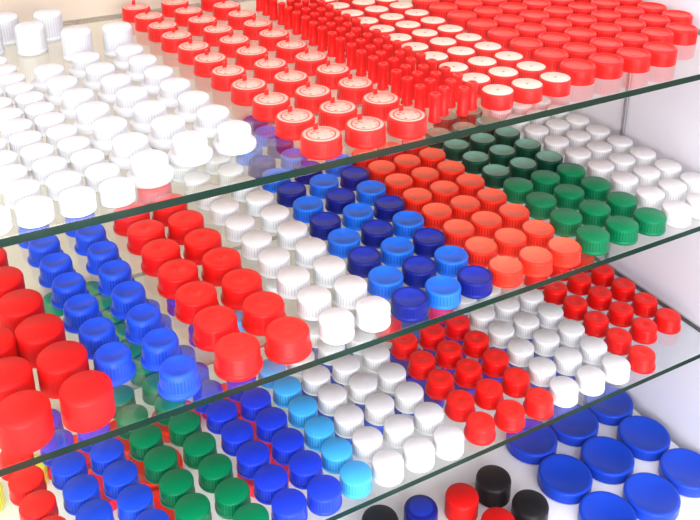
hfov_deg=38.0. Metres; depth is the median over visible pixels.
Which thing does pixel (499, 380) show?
lid
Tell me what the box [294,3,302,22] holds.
cap
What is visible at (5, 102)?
cap
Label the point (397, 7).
cap
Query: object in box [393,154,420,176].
cap
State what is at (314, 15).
cap
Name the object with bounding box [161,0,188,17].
cap
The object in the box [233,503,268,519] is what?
cap
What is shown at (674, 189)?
cap
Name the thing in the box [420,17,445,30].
cap
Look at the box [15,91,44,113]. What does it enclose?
cap
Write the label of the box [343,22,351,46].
cap
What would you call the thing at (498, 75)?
cap
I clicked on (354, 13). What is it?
cap
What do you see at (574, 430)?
lid
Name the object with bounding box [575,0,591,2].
cap
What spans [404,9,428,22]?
cap
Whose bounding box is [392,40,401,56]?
cap
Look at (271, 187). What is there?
cap
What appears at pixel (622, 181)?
cap
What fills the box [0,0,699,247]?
glass shelf
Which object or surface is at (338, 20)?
cap
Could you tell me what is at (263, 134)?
cap
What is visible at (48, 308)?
cap
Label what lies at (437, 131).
cap
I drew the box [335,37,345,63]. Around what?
cap
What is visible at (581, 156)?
cap
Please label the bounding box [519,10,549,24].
cap
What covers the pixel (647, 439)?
lid
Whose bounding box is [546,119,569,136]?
cap
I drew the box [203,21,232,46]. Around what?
cap
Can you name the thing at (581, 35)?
cap
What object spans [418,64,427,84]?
cap
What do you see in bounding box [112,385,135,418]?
cap
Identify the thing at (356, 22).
cap
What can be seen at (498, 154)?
cap
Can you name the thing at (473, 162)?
cap
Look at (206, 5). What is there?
cap
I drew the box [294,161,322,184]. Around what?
cap
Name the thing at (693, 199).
cap
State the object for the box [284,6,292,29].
cap
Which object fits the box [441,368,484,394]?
lid
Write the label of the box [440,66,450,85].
cap
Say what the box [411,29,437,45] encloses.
cap
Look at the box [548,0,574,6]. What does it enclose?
cap
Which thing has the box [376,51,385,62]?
cap
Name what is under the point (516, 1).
cap
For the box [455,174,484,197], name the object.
cap
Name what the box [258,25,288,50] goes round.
cap
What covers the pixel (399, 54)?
cap
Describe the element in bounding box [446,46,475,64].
cap
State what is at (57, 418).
cap
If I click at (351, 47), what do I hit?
cap
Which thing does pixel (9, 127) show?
cap
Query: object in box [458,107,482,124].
cap
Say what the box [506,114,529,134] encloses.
cap
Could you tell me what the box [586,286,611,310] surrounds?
cap
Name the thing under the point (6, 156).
cap
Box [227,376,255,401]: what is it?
cap
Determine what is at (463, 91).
cap
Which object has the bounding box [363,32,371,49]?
cap
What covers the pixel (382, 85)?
cap
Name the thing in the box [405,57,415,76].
cap
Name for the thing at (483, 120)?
cap
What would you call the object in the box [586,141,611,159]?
cap
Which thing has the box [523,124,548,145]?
cap
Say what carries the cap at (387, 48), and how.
on the glass shelf at (55, 230)
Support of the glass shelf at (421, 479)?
attached to the support rail
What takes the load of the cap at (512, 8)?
on the glass shelf at (55, 230)
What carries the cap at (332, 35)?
on the glass shelf at (55, 230)
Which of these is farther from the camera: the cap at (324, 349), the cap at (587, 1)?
the cap at (587, 1)
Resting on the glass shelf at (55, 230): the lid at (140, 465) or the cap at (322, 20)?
the cap at (322, 20)
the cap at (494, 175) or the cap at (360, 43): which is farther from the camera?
the cap at (494, 175)
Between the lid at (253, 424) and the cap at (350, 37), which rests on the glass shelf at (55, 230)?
the cap at (350, 37)
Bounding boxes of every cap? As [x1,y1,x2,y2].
[0,12,18,45]
[0,27,4,55]
[0,56,7,64]
[0,64,17,75]
[0,73,25,93]
[0,97,12,108]
[0,107,22,125]
[0,118,32,142]
[0,138,7,149]
[0,150,17,165]
[0,164,28,193]
[0,205,12,235]
[0,248,8,266]
[0,327,18,358]
[0,451,35,480]
[0,482,4,510]
[5,82,34,103]
[9,130,42,155]
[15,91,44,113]
[18,224,49,248]
[24,102,54,124]
[34,112,65,136]
[34,454,48,483]
[40,429,75,466]
[41,515,65,519]
[43,292,63,316]
[45,124,78,149]
[52,409,63,429]
[57,136,90,162]
[65,212,94,237]
[69,51,100,77]
[77,423,110,452]
[86,281,101,295]
[95,295,111,311]
[102,309,125,324]
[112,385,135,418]
[113,44,143,69]
[113,202,149,236]
[114,323,126,342]
[122,0,150,22]
[123,340,141,359]
[130,356,158,386]
[134,9,163,32]
[135,509,168,519]
[137,183,171,204]
[142,373,158,405]
[148,18,177,42]
[148,299,159,308]
[152,193,187,226]
[154,395,185,425]
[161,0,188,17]
[161,27,192,52]
[161,313,172,329]
[167,299,174,315]
[171,164,196,182]
[174,3,202,26]
[177,38,209,64]
[179,345,195,361]
[183,171,210,194]
[187,12,216,35]
[188,324,196,347]
[193,380,223,413]
[196,184,224,210]
[196,362,209,380]
[201,0,227,11]
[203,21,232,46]
[205,152,230,174]
[213,0,240,20]
[217,163,243,186]
[218,31,249,57]
[227,7,255,29]
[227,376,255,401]
[231,176,257,201]
[233,310,244,331]
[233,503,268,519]
[235,144,262,165]
[243,16,272,39]
[243,116,267,135]
[248,155,275,178]
[255,126,276,146]
[256,0,262,11]
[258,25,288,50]
[258,359,285,388]
[262,0,269,15]
[262,168,290,192]
[266,279,284,298]
[267,137,293,158]
[269,0,277,20]
[275,36,307,62]
[278,2,285,24]
[280,148,307,170]
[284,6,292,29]
[286,0,294,11]
[287,351,314,376]
[292,11,301,34]
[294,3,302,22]
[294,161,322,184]
[301,0,309,7]
[301,16,309,39]
[302,7,309,16]
[307,321,320,347]
[308,3,316,20]
[308,21,317,45]
[309,174,338,198]
[310,12,318,27]
[317,0,324,7]
[317,0,336,12]
[317,7,324,17]
[317,26,327,51]
[318,17,326,36]
[318,341,344,365]
[325,12,332,22]
[325,154,352,176]
[326,4,333,16]
[327,22,334,46]
[327,31,336,56]
[329,2,349,10]
[333,9,341,22]
[335,17,342,32]
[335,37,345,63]
[336,27,345,51]
[337,0,352,9]
[340,166,368,190]
[341,10,363,22]
[342,13,350,22]
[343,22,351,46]
[345,33,354,58]
[346,43,355,69]
[347,327,373,354]
[351,0,375,11]
[351,149,378,170]
[352,18,360,27]
[352,27,360,43]
[355,49,366,76]
[356,38,365,59]
[359,17,378,27]
[361,23,369,37]
[362,504,398,519]
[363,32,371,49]
[364,6,388,19]
[366,45,374,71]
[368,56,377,83]
[368,160,395,183]
[369,25,394,38]
[372,29,380,44]
[373,39,382,55]
[375,0,398,8]
[375,315,401,341]
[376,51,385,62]
[377,62,388,90]
[377,142,403,162]
[379,13,404,27]
[382,34,390,44]
[383,44,392,67]
[384,173,412,197]
[388,57,398,84]
[389,2,412,15]
[389,33,412,49]
[391,69,401,97]
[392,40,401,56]
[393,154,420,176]
[395,21,420,35]
[395,50,404,69]
[400,64,410,92]
[401,76,412,105]
[402,42,428,63]
[402,137,427,156]
[403,46,412,63]
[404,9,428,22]
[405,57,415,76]
[411,0,439,11]
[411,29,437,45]
[411,167,438,190]
[412,71,422,99]
[414,84,425,112]
[416,52,425,70]
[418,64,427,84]
[418,148,445,169]
[418,324,445,350]
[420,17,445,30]
[424,51,448,70]
[424,78,434,107]
[425,127,450,148]
[427,58,436,77]
[428,92,440,123]
[428,306,453,323]
[429,2,457,22]
[429,37,456,53]
[429,181,458,205]
[431,71,440,91]
[433,111,458,130]
[437,25,463,38]
[437,160,464,182]
[438,62,468,77]
[438,86,448,116]
[440,0,455,3]
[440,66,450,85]
[443,139,469,160]
[444,314,470,340]
[445,78,455,108]
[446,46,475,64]
[447,10,476,31]
[451,122,475,141]
[452,72,462,101]
[454,0,482,11]
[454,33,482,48]
[454,295,476,314]
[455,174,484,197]
[456,85,468,116]
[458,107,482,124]
[461,151,489,173]
[462,73,490,97]
[466,19,497,40]
[467,56,496,74]
[467,80,477,110]
[469,133,495,153]
[469,306,494,330]
[473,6,502,19]
[473,42,501,58]
[475,116,499,135]
[477,285,500,305]
[479,0,506,7]
[481,164,509,188]
[481,507,514,519]
[487,28,519,50]
[487,67,518,86]
[488,145,515,166]
[489,109,511,120]
[493,14,523,28]
[494,51,523,68]
[494,127,519,147]
[494,297,519,321]
[498,2,527,15]
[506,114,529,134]
[507,0,523,3]
[509,37,542,60]
[509,157,536,180]
[511,102,531,114]
[514,23,546,38]
[514,138,540,159]
[515,61,546,80]
[518,289,543,312]
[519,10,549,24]
[522,0,551,10]
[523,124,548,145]
[523,276,547,289]
[527,109,549,126]
[532,96,550,110]
[535,151,562,172]
[537,32,570,48]
[541,19,572,33]
[542,281,567,304]
[543,6,572,19]
[543,135,568,156]
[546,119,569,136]
[547,105,569,119]
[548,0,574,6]
[549,265,571,280]
[556,163,585,186]
[562,42,596,59]
[562,295,587,320]
[564,28,596,43]
[564,146,590,168]
[565,114,588,130]
[566,14,596,28]
[566,130,590,147]
[566,272,591,295]
[568,2,596,14]
[572,253,594,272]
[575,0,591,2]
[586,124,609,141]
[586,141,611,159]
[586,159,613,181]
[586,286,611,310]
[589,23,621,38]
[589,37,623,54]
[590,0,619,10]
[590,10,620,23]
[590,264,614,286]
[607,135,632,153]
[608,152,635,173]
[610,171,638,195]
[610,277,635,301]
[614,6,644,19]
[614,18,645,33]
[615,32,648,48]
[617,0,641,6]
[629,147,655,166]
[631,292,657,317]
[633,165,660,186]
[637,2,666,14]
[638,14,669,28]
[640,27,673,44]
[654,159,681,179]
[658,178,686,201]
[661,10,692,24]
[680,172,699,195]
[685,193,699,219]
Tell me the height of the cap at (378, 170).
0.011 m
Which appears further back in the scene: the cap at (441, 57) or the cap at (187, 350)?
the cap at (187, 350)
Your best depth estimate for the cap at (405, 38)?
0.81 m
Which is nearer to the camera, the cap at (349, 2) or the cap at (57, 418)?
the cap at (57, 418)
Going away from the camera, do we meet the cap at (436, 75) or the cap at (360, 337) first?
the cap at (436, 75)
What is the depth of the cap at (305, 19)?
0.84 m
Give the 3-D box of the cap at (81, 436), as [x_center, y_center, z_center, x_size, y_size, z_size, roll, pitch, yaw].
[-0.199,0.135,0.789,0.027,0.013,0.030,-13,30,-25]
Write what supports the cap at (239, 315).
on the glass shelf at (421, 479)
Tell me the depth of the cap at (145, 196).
0.86 m
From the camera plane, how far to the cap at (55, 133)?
0.61 m
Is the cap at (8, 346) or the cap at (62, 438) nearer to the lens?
the cap at (8, 346)
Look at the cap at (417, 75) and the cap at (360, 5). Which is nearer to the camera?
the cap at (417, 75)
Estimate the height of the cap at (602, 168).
0.012 m
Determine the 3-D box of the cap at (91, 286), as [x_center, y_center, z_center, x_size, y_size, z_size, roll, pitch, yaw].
[-0.253,0.033,0.994,0.027,0.013,0.030,-13,30,-25]
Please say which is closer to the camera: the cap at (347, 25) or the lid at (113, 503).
the cap at (347, 25)
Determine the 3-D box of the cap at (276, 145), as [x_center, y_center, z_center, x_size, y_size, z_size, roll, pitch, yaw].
[-0.067,-0.109,0.981,0.028,0.011,0.031,-13,30,-25]
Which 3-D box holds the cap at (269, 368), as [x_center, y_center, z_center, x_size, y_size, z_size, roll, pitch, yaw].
[-0.066,0.096,0.867,0.026,0.012,0.029,-13,30,-25]
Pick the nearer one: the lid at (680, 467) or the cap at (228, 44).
the cap at (228, 44)
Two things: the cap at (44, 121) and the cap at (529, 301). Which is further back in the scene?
the cap at (529, 301)
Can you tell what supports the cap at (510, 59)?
on the glass shelf at (55, 230)
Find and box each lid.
[47,435,90,479]
[88,468,116,510]
[110,419,132,460]
[132,445,182,489]
[151,400,200,442]
[152,490,174,519]
[201,383,240,418]
[237,449,288,497]
[238,416,271,448]
[301,376,343,412]
[312,343,353,372]
[318,412,351,451]
[355,392,401,434]
[389,348,420,378]
[401,316,429,342]
[406,377,443,415]
[423,335,465,365]
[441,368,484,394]
[478,347,523,383]
[506,419,557,464]
[519,337,559,360]
[530,371,575,390]
[537,454,592,503]
[548,404,598,446]
[578,491,636,519]
[580,436,634,483]
[583,384,633,425]
[617,416,670,460]
[622,472,680,519]
[658,448,699,497]
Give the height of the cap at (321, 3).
0.018 m
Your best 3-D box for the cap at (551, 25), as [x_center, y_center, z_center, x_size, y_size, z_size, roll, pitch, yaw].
[0.173,-0.193,0.853,0.028,0.012,0.031,-13,30,-25]
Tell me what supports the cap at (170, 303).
on the glass shelf at (421, 479)
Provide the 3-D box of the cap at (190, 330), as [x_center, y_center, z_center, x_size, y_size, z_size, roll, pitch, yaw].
[-0.135,0.066,0.927,0.027,0.013,0.030,-13,30,-25]
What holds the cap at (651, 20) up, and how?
on the glass shelf at (55, 230)
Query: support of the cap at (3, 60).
on the glass shelf at (55, 230)
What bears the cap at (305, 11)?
on the glass shelf at (55, 230)
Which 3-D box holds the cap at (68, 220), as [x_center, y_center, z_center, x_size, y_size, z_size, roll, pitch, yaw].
[-0.218,-0.032,0.822,0.028,0.015,0.031,-13,30,-25]
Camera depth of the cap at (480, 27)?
0.84 m
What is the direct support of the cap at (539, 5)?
on the glass shelf at (55, 230)
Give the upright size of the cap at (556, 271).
0.013 m
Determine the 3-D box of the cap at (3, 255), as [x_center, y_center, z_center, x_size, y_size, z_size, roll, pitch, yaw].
[-0.266,0.005,0.742,0.032,0.020,0.036,-13,30,-25]
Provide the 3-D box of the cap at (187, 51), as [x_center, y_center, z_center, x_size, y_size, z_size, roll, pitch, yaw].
[-0.121,-0.163,0.788,0.027,0.015,0.030,-13,30,-25]
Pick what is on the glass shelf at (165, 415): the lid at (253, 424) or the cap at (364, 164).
the cap at (364, 164)
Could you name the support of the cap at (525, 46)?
on the glass shelf at (55, 230)
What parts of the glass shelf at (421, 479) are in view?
red bottle cap, red bottle cap, blue bottle cap, blue bottle cap, blue bottle cap, blue bottle cap, blue bottle cap, green bottle cap, blue bottle cap, green bottle cap, green bottle cap, green bottle cap, green bottle cap, green bottle cap, green bottle cap, green bottle cap, blue bottle cap, green bottle cap, blue bottle cap, blue bottle cap, blue bottle cap, blue bottle cap, blue bottle cap, light blue bottle cap, blue bottle cap, blue bottle cap, light blue bottle cap, blue bottle cap, white bottle cap, light blue bottle cap, blue bottle cap, white bottle cap, light blue bottle cap, white bottle cap, white bottle cap, light blue bottle cap, white bottle cap, white bottle cap, white bottle cap, white bottle cap, white bottle cap, white bottle cap, white bottle cap, red bottle cap, white bottle cap, white bottle cap, red bottle cap, white bottle cap, red bottle cap, white bottle cap, red bottle cap, red bottle cap, red bottle cap, red bottle cap, red bottle cap, red bottle cap, red bottle cap, white bottle cap, red bottle cap, red bottle cap, white bottle cap, white bottle cap, red bottle cap, white bottle cap, white bottle cap, white bottle cap, white bottle cap, white bottle cap, white bottle cap, white bottle cap, white bottle cap, red bottle cap, white bottle cap, red bottle cap, red bottle cap, red bottle cap, red bottle cap, red bottle cap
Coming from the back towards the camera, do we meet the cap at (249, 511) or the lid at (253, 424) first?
the lid at (253, 424)
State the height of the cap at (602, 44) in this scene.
0.012 m
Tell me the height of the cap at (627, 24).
0.012 m
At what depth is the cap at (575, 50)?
0.77 m
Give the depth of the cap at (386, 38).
0.78 m
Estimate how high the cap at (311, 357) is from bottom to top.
0.012 m
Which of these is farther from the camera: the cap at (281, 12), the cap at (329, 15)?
the cap at (281, 12)
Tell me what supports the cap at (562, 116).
on the glass shelf at (165, 415)
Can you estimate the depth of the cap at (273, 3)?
0.90 m
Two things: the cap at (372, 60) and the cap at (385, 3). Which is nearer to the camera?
the cap at (372, 60)
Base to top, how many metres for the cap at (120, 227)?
0.015 m
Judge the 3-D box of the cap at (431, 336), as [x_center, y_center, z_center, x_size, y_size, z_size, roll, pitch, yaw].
[0.075,0.069,0.922,0.026,0.013,0.030,-13,30,-25]
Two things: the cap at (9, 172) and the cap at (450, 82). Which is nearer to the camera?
the cap at (9, 172)
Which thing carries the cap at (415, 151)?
on the glass shelf at (165, 415)
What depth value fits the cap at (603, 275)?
1.02 m
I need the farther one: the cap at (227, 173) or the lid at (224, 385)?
the lid at (224, 385)
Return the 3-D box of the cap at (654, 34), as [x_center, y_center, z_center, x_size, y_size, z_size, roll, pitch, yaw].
[0.249,-0.179,0.825,0.028,0.012,0.031,-13,30,-25]
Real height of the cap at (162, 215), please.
0.015 m
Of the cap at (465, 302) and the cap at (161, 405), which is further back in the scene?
the cap at (465, 302)
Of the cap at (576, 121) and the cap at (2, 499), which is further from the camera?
the cap at (576, 121)
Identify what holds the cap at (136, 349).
on the glass shelf at (421, 479)
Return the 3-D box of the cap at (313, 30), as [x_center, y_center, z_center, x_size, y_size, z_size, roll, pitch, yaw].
[-0.030,-0.184,0.827,0.009,0.018,0.010,-13,30,-25]
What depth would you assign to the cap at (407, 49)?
0.75 m
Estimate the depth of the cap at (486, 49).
0.78 m
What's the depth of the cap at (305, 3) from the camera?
0.90 m
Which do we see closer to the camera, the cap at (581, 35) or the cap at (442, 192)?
the cap at (581, 35)
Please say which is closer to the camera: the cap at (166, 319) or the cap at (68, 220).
the cap at (68, 220)
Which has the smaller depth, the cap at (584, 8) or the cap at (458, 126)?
the cap at (584, 8)
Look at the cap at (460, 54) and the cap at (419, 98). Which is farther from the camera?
the cap at (460, 54)
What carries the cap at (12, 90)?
on the glass shelf at (55, 230)
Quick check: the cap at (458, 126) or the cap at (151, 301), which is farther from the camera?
the cap at (458, 126)
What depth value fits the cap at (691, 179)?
0.89 m
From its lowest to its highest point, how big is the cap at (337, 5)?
0.010 m
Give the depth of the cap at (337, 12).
0.86 m
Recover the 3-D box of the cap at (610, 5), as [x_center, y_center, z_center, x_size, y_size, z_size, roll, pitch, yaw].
[0.232,-0.229,0.924,0.028,0.012,0.031,-13,30,-25]
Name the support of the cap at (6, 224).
on the glass shelf at (55, 230)
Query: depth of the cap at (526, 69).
0.73 m
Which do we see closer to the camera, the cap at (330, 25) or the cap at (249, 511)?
the cap at (249, 511)
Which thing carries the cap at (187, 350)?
on the glass shelf at (421, 479)
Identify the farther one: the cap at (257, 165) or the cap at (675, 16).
the cap at (257, 165)
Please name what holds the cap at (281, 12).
on the glass shelf at (55, 230)
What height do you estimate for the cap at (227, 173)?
0.012 m
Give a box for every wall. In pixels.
[0,0,488,413]
[484,0,699,453]
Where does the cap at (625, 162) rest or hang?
on the glass shelf at (165, 415)
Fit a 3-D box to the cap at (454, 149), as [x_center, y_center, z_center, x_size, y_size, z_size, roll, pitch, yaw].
[0.102,-0.106,0.975,0.028,0.011,0.031,-13,30,-25]
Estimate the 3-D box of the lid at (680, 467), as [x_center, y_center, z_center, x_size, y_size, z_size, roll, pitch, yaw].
[0.318,0.200,0.960,0.053,0.011,0.059,-13,30,-25]
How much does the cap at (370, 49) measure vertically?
0.018 m
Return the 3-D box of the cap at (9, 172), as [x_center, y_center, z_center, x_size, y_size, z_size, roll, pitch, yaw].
[-0.187,-0.045,0.559,0.020,0.009,0.022,-13,30,-25]
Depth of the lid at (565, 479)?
0.94 m
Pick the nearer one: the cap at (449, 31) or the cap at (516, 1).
the cap at (449, 31)
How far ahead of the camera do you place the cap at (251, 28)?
0.84 m
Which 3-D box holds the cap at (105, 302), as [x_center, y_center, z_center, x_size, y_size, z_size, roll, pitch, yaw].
[-0.237,0.045,0.969,0.027,0.013,0.030,-13,30,-25]
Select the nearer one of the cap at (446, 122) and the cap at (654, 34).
the cap at (654, 34)
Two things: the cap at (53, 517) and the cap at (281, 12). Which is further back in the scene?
the cap at (281, 12)
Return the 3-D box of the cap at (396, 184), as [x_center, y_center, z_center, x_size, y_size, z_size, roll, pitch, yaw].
[0.043,-0.066,0.894,0.028,0.011,0.031,-13,30,-25]
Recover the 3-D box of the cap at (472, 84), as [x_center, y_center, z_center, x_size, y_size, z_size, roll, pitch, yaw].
[0.081,-0.110,0.678,0.009,0.018,0.010,-13,30,-25]
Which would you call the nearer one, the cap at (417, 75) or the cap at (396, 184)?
the cap at (417, 75)
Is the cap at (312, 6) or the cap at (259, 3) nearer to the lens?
the cap at (312, 6)
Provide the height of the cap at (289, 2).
0.018 m
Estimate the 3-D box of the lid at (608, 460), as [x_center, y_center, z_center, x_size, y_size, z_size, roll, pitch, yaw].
[0.247,0.192,0.977,0.053,0.011,0.059,-13,30,-25]
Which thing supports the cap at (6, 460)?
on the glass shelf at (421, 479)
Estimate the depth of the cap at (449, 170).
0.91 m
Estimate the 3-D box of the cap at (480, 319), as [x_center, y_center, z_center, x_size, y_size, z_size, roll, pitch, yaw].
[0.124,0.054,0.953,0.026,0.012,0.029,-13,30,-25]
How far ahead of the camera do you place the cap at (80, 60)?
0.75 m
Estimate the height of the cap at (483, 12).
0.012 m
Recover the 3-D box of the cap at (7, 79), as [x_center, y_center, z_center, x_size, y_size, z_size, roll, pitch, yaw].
[-0.240,-0.126,0.720,0.020,0.009,0.022,-13,30,-25]
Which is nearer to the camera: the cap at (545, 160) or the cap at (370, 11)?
the cap at (370, 11)
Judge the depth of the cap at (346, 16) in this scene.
0.85 m
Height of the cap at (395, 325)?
0.013 m
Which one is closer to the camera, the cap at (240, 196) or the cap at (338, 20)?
the cap at (338, 20)
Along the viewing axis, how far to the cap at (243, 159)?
0.95 m
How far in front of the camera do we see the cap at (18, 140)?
0.60 m
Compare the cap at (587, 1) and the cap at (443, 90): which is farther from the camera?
the cap at (587, 1)
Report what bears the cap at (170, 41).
on the glass shelf at (55, 230)
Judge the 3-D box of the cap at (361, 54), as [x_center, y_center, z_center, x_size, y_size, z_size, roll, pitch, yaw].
[0.008,-0.145,0.749,0.009,0.018,0.010,-13,30,-25]
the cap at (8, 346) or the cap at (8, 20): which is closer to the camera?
the cap at (8, 346)
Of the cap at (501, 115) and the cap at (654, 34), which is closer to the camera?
the cap at (654, 34)
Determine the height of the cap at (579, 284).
0.013 m
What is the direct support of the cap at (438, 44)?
on the glass shelf at (55, 230)
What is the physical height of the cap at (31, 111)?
0.009 m
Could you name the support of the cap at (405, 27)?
on the glass shelf at (55, 230)
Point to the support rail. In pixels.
(629, 75)
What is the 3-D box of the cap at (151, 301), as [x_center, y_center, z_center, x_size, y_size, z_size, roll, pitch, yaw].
[-0.192,0.050,0.960,0.027,0.013,0.030,-13,30,-25]
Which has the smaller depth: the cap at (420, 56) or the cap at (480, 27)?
the cap at (420, 56)
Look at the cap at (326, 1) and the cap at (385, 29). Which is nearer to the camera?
the cap at (385, 29)
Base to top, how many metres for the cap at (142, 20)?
0.015 m
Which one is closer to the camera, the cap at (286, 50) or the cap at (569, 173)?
the cap at (286, 50)
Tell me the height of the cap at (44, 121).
0.009 m
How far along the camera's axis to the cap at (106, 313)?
0.94 m
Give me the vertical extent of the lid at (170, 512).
0.011 m
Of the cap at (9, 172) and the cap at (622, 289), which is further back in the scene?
the cap at (622, 289)
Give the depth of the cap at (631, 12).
0.89 m
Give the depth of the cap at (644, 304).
0.97 m
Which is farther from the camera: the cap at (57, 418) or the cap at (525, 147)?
the cap at (525, 147)
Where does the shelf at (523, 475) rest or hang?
on the floor
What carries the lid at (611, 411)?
on the shelf at (523, 475)
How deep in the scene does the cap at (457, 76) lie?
0.69 m
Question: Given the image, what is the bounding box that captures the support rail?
[588,73,631,365]
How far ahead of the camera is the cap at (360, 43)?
0.77 m
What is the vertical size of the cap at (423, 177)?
0.011 m
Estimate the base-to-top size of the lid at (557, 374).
0.011 m
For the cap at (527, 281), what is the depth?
1.01 m
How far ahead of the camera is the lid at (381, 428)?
1.04 m
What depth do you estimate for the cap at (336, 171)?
0.93 m
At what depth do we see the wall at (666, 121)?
0.98 m
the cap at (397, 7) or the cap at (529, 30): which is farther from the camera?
the cap at (397, 7)
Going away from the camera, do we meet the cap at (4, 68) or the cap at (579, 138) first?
the cap at (4, 68)
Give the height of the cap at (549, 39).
0.012 m
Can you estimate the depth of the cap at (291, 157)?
0.94 m
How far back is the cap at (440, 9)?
0.90 m
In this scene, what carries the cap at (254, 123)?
on the glass shelf at (165, 415)
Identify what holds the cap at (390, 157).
on the glass shelf at (165, 415)
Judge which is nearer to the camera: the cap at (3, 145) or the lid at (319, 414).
the cap at (3, 145)
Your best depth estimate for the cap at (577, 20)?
0.86 m
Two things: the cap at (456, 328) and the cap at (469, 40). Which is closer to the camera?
the cap at (469, 40)
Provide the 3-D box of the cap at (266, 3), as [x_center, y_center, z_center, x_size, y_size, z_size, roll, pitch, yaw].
[-0.076,-0.232,0.923,0.009,0.018,0.010,-13,30,-25]
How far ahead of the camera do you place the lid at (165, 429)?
1.01 m
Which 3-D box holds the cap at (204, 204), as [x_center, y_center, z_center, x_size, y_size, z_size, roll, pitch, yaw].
[-0.119,-0.054,0.870,0.026,0.012,0.029,-13,30,-25]
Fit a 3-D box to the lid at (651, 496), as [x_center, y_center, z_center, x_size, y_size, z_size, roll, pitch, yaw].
[0.275,0.217,0.926,0.053,0.011,0.059,-13,30,-25]
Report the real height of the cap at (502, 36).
0.012 m
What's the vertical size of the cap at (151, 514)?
0.013 m
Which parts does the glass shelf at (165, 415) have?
red bottle cap, red bottle cap, red bottle cap, red bottle cap, red bottle cap, blue bottle cap, blue bottle cap, red bottle cap, blue bottle cap, blue bottle cap, red bottle cap, blue bottle cap, blue bottle cap, blue bottle cap, blue bottle cap, blue bottle cap, blue bottle cap, blue bottle cap, red bottle cap, blue bottle cap, red bottle cap, red bottle cap, blue bottle cap, red bottle cap, red bottle cap, red bottle cap, red bottle cap, red bottle cap, white bottle cap, red bottle cap, white bottle cap, red bottle cap, white bottle cap, white bottle cap, red bottle cap, white bottle cap, white bottle cap, red bottle cap, blue bottle cap, white bottle cap, white bottle cap, blue bottle cap, white bottle cap, white bottle cap, blue bottle cap, white bottle cap, white bottle cap, blue bottle cap, blue bottle cap, white bottle cap, blue bottle cap, blue bottle cap, blue bottle cap, white bottle cap, blue bottle cap, blue bottle cap, blue bottle cap, blue bottle cap, blue bottle cap, blue bottle cap, orange bottle cap, blue bottle cap, blue bottle cap, orange bottle cap, blue bottle cap, blue bottle cap, orange bottle cap, orange bottle cap, blue bottle cap, orange bottle cap, orange bottle cap, orange bottle cap, orange bottle cap, orange bottle cap, orange bottle cap, green bottle cap, orange bottle cap, orange bottle cap, green bottle cap, green bottle cap, orange bottle cap, green bottle cap, green bottle cap, green bottle cap, green bottle cap, green bottle cap, green bottle cap, green bottle cap, green bottle cap, white bottle cap, white bottle cap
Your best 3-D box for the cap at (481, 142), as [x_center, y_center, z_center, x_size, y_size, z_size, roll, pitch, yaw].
[0.129,-0.114,0.991,0.028,0.011,0.031,-13,30,-25]
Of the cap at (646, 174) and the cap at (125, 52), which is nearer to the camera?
the cap at (125, 52)
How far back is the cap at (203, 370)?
0.86 m
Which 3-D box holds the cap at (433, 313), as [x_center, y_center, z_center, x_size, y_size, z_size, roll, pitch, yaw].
[0.087,0.048,0.964,0.026,0.013,0.030,-13,30,-25]
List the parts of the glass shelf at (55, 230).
white bottle cap, white bottle cap, white bottle cap, white bottle cap, white bottle cap, white bottle cap, white bottle cap, white bottle cap, white bottle cap, white bottle cap, white bottle cap, white bottle cap, white bottle cap, white bottle cap, white bottle cap, white bottle cap, white bottle cap, white bottle cap, white bottle cap, white bottle cap, white bottle cap, white bottle cap, white bottle cap, white bottle cap, white bottle cap, white bottle cap, white bottle cap, white bottle cap, white bottle cap, white bottle cap, red bottle cap, white bottle cap, red bottle cap, white bottle cap, red bottle cap, red bottle cap, red bottle cap, red bottle cap, red bottle cap, red bottle cap, red bottle cap, red bottle cap, red bottle cap, red bottle cap, red bottle cap, red bottle cap, red bottle cap, red bottle cap, red bottle cap, red bottle cap, red bottle cap, red bottle cap, red bottle cap, red bottle cap, red bottle cap, red bottle cap, red bottle cap, red bottle cap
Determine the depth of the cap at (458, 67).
0.73 m
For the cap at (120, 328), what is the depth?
0.92 m
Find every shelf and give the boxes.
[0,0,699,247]
[0,97,699,476]
[0,301,699,519]
[8,219,699,519]
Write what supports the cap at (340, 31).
on the glass shelf at (55, 230)
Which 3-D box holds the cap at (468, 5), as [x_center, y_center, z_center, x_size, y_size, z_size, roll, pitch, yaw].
[0.107,-0.228,0.923,0.028,0.012,0.031,-13,30,-25]
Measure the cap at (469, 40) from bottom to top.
0.010 m
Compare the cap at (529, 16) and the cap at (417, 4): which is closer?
the cap at (529, 16)
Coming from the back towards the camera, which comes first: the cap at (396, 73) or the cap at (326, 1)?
the cap at (326, 1)
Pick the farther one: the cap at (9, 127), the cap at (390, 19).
the cap at (390, 19)
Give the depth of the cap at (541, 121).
1.04 m
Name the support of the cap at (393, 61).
on the glass shelf at (55, 230)
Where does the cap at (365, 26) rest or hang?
on the glass shelf at (55, 230)
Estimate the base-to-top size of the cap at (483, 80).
0.010 m
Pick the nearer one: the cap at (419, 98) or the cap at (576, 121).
the cap at (419, 98)
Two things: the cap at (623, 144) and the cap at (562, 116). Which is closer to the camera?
the cap at (623, 144)
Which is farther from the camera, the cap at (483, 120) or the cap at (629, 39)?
the cap at (483, 120)
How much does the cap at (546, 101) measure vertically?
0.012 m
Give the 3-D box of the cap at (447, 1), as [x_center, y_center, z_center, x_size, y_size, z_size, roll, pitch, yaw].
[0.094,-0.243,0.951,0.028,0.012,0.031,-13,30,-25]
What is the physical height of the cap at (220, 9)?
0.015 m
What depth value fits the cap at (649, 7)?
0.90 m
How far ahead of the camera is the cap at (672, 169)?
0.91 m
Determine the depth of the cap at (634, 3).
0.92 m
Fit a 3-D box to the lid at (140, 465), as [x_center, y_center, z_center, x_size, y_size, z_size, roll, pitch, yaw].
[-0.184,0.198,0.964,0.053,0.011,0.059,-13,30,-25]
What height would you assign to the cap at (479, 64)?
0.010 m

